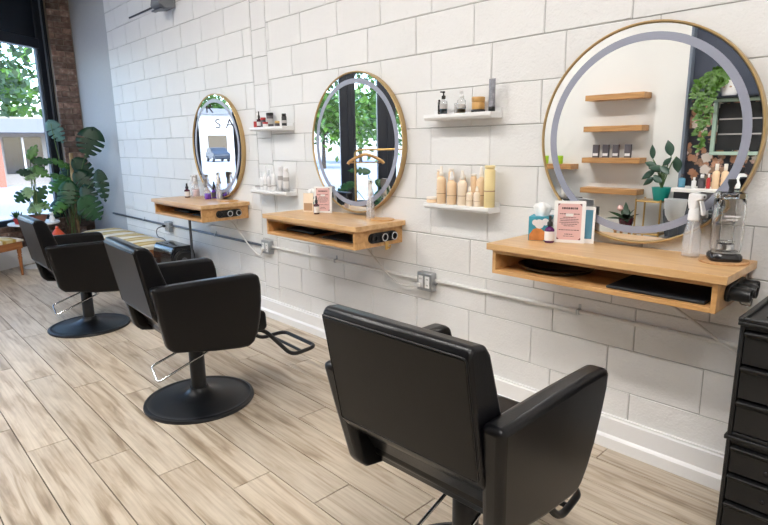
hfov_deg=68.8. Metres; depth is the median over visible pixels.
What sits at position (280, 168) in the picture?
aerosol can
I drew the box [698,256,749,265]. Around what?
coaster
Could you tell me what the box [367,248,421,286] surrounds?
power cord
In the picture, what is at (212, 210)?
desk
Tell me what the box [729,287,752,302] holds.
holder
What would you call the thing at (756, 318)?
tray
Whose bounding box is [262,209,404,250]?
desk
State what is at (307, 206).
print
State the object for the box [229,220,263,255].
power cord
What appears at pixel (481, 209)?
wall shelf
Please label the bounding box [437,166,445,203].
lotion bottle
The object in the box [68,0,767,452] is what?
wall
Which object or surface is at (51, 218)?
cat figurine
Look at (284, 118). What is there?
can
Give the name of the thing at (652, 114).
round mirror
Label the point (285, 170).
aerosol can
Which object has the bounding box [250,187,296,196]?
wall shelf
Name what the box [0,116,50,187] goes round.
building
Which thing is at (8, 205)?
ground
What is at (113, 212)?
conduit
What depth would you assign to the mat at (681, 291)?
2.17 m
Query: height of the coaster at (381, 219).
0.007 m
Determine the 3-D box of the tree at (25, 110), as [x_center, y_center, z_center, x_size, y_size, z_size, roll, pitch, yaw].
[-28.014,-11.129,38.265,11.775,9.900,14.280,4,13,21]
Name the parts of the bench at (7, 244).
leg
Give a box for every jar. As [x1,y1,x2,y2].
[204,193,210,198]
[260,117,265,126]
[266,113,273,125]
[471,96,484,111]
[471,109,484,111]
[706,179,747,262]
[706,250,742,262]
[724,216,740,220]
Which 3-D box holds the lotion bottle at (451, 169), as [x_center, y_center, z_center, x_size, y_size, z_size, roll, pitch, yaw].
[0.371,-0.423,3.103,0.034,0.190,0.034,-12,16,-42]
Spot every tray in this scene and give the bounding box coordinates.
[518,259,593,275]
[738,296,767,329]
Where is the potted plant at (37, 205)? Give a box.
[14,145,52,221]
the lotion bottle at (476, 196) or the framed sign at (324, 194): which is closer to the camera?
the lotion bottle at (476, 196)
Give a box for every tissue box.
[307,189,313,210]
[528,202,553,240]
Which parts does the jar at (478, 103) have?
lid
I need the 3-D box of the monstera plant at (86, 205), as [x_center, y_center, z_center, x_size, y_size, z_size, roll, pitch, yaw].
[-3.902,-0.905,7.103,1.068,1.784,0.511,8,15,37]
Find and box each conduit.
[113,212,163,224]
[171,224,261,246]
[272,245,416,279]
[434,279,737,348]
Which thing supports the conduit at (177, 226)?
attached to the wall at (144, 78)
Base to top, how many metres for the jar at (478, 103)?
0.076 m
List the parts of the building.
post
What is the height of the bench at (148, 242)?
0.454 m
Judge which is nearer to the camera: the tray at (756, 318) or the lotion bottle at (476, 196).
the tray at (756, 318)
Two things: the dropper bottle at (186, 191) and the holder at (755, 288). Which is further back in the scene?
the dropper bottle at (186, 191)
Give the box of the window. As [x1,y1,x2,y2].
[0,0,68,227]
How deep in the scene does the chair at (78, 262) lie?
4.29 m
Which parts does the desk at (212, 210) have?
panel, rail, panel, panel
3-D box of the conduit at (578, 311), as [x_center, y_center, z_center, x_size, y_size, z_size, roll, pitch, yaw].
[1.627,0.366,1.958,0.027,0.048,3.830,-12,16,-42]
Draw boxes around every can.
[277,166,283,191]
[281,113,286,125]
[283,168,289,191]
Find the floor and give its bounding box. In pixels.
[0,262,719,524]
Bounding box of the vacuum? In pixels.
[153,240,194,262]
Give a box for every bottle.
[184,183,190,197]
[212,184,215,197]
[257,111,260,126]
[259,172,263,189]
[263,166,267,189]
[267,176,271,190]
[271,166,276,190]
[314,196,318,213]
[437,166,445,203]
[440,91,447,113]
[447,171,456,204]
[448,168,453,181]
[457,91,465,112]
[457,170,466,205]
[466,187,472,205]
[470,174,476,193]
[473,186,479,206]
[476,167,483,205]
[484,165,495,207]
[544,215,554,242]
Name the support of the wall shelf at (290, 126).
attached to the wall at (144, 78)
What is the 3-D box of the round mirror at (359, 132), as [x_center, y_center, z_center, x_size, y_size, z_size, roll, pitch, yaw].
[-0.183,-0.770,3.632,0.040,0.893,0.893,-12,16,-42]
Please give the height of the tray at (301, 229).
0.022 m
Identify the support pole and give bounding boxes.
[188,220,193,258]
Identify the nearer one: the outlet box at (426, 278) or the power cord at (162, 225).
the outlet box at (426, 278)
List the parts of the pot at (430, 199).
lid, pot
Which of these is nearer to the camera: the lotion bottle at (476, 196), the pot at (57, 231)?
the lotion bottle at (476, 196)
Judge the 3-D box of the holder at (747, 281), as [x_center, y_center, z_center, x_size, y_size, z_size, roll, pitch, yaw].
[1.365,0.088,2.085,0.050,0.050,0.047,-12,16,-42]
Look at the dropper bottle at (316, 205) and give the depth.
3.78 m
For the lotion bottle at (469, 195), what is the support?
on the wall shelf at (481, 209)
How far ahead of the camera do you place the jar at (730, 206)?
2.05 m
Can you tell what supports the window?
in the wall at (13, 232)
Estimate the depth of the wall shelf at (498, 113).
2.88 m
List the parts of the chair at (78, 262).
panel, backrest, arm, arm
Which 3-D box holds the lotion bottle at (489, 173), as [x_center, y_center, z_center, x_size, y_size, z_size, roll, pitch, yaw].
[0.542,-0.391,2.880,0.058,0.214,0.058,-12,16,-42]
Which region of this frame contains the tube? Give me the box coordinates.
[488,78,495,110]
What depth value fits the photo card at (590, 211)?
2.52 m
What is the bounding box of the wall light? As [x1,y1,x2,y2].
[129,0,175,18]
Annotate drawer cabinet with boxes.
[716,296,767,524]
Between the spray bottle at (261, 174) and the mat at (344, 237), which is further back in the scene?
the spray bottle at (261, 174)
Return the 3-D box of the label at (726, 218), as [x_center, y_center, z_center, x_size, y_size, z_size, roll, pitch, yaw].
[1.275,-0.171,2.076,0.052,0.017,0.101,3,13,17]
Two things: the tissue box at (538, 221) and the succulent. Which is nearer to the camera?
the tissue box at (538, 221)
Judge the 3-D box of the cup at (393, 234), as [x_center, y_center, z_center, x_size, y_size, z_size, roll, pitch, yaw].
[0.061,-0.164,3.404,0.049,0.049,0.015,-12,16,-42]
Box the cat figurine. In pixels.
[49,212,56,221]
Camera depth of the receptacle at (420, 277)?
3.35 m
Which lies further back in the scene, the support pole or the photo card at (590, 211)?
the support pole
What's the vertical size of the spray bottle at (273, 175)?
0.190 m
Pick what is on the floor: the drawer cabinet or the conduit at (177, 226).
the drawer cabinet
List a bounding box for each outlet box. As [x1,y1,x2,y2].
[164,221,173,231]
[261,239,274,254]
[417,270,437,291]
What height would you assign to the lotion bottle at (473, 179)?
0.165 m
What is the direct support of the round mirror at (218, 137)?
attached to the wall at (144, 78)
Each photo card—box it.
[303,193,312,211]
[584,206,595,243]
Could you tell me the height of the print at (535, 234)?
0.061 m
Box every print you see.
[304,203,311,210]
[529,228,543,240]
[532,217,553,228]
[584,210,593,238]
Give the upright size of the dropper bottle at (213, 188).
0.130 m
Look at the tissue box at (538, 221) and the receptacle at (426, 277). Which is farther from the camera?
the receptacle at (426, 277)
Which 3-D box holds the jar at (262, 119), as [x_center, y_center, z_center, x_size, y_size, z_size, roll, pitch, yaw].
[-0.929,-1.078,4.314,0.042,0.072,0.042,-12,16,-42]
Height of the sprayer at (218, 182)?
0.243 m
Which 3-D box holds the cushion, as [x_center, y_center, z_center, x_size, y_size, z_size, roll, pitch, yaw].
[-4.456,-0.169,5.923,0.424,0.058,1.124,2,12,13]
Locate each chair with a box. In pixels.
[17,215,130,337]
[103,237,314,424]
[322,304,607,524]
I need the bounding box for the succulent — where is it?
[9,211,21,223]
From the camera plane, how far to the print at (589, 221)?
2.52 m
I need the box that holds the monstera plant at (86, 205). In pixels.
[45,120,109,233]
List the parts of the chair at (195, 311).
panel, backrest, arm, arm, seat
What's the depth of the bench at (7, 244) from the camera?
6.32 m
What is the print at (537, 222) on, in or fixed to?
on the tissue box at (538, 221)
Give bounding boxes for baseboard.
[0,246,34,270]
[261,295,724,491]
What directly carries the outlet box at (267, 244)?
attached to the wall at (144, 78)
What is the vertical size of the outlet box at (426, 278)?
0.112 m
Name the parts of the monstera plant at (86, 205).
stem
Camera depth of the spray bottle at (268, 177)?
4.36 m
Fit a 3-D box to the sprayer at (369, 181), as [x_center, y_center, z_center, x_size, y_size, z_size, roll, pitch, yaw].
[-0.085,-0.394,3.496,0.052,0.246,0.071,-3,12,-11]
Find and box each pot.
[52,226,64,234]
[426,196,436,202]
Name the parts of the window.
transom panel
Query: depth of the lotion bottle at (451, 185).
3.03 m
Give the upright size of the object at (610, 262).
0.160 m
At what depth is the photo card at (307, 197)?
3.93 m
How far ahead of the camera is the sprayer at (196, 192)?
5.23 m
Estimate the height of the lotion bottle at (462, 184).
0.184 m
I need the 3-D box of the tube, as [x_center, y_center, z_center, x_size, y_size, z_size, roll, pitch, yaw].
[0.538,-0.834,2.794,0.036,0.158,0.035,-1,12,0]
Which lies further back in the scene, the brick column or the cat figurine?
the brick column
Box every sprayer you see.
[192,175,199,195]
[203,178,206,192]
[216,172,220,197]
[367,179,372,216]
[687,193,706,252]
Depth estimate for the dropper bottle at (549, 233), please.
2.54 m
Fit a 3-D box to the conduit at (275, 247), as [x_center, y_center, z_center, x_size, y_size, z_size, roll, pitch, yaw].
[-0.343,-0.024,3.985,0.027,0.048,1.635,-12,16,-42]
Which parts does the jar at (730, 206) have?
glass, lid, knob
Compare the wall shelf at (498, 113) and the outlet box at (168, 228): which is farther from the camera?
the outlet box at (168, 228)
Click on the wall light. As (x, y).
(157, 5)
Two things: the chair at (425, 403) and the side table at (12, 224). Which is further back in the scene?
the side table at (12, 224)
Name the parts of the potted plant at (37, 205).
stem, pot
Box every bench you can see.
[0,237,23,274]
[82,228,164,255]
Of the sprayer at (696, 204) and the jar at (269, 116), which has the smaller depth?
the sprayer at (696, 204)
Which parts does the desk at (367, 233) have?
panel, rail, panel, panel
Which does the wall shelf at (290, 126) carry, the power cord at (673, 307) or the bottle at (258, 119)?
the bottle at (258, 119)
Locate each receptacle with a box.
[418,275,422,287]
[425,276,428,288]
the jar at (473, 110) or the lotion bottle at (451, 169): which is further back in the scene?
the lotion bottle at (451, 169)
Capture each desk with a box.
[151,195,249,222]
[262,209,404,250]
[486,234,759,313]
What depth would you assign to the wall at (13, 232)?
6.97 m
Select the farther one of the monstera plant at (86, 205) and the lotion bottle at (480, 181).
the monstera plant at (86, 205)
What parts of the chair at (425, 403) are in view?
arm, panel, backrest, seat, arm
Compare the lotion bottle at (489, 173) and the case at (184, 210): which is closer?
the lotion bottle at (489, 173)
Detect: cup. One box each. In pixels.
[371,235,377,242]
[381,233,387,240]
[390,231,397,239]
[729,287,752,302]
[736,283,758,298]
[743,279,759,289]
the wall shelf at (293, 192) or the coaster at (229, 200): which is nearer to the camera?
the wall shelf at (293, 192)
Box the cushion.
[0,237,23,244]
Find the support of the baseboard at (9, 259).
attached to the wall at (13, 232)
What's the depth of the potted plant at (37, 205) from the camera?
6.77 m
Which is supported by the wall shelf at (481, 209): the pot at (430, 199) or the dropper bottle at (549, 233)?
the pot at (430, 199)
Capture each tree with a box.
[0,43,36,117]
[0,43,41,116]
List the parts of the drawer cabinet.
drawer, drawer, drawer, drawer, drawer, drawer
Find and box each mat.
[322,233,352,242]
[606,275,711,304]
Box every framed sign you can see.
[314,186,331,212]
[553,200,586,243]
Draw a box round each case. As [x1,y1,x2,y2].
[174,208,200,212]
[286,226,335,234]
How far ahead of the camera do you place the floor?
2.67 m
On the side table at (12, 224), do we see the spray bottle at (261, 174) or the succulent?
the succulent
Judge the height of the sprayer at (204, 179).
0.180 m
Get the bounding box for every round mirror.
[192,94,245,197]
[312,71,406,212]
[542,19,767,243]
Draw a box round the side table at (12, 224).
[7,219,59,268]
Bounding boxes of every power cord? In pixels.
[156,225,165,240]
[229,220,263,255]
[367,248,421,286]
[671,306,736,355]
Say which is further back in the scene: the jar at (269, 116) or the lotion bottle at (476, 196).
the jar at (269, 116)
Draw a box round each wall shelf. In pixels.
[249,123,293,131]
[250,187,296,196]
[423,198,499,213]
[424,107,502,120]
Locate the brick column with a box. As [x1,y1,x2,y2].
[43,0,95,232]
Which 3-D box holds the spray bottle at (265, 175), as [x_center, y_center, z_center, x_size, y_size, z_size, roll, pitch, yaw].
[-0.929,-0.664,4.401,0.042,0.190,0.042,-12,16,-42]
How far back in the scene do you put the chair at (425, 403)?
1.44 m
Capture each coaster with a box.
[220,199,237,201]
[370,217,393,221]
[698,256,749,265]
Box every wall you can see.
[0,216,71,246]
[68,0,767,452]
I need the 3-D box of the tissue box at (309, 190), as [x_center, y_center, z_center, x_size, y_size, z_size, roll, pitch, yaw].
[-0.511,-0.450,4.000,0.089,0.157,0.089,-12,16,-42]
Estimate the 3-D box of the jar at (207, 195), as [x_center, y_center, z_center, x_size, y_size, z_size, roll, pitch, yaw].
[-1.575,-0.608,5.010,0.056,0.082,0.056,-12,16,-42]
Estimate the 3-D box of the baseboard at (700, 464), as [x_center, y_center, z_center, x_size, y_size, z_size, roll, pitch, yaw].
[-0.134,0.554,3.890,0.030,0.160,8.950,-12,16,-42]
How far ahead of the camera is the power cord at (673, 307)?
2.27 m
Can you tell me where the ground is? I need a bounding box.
[0,183,53,220]

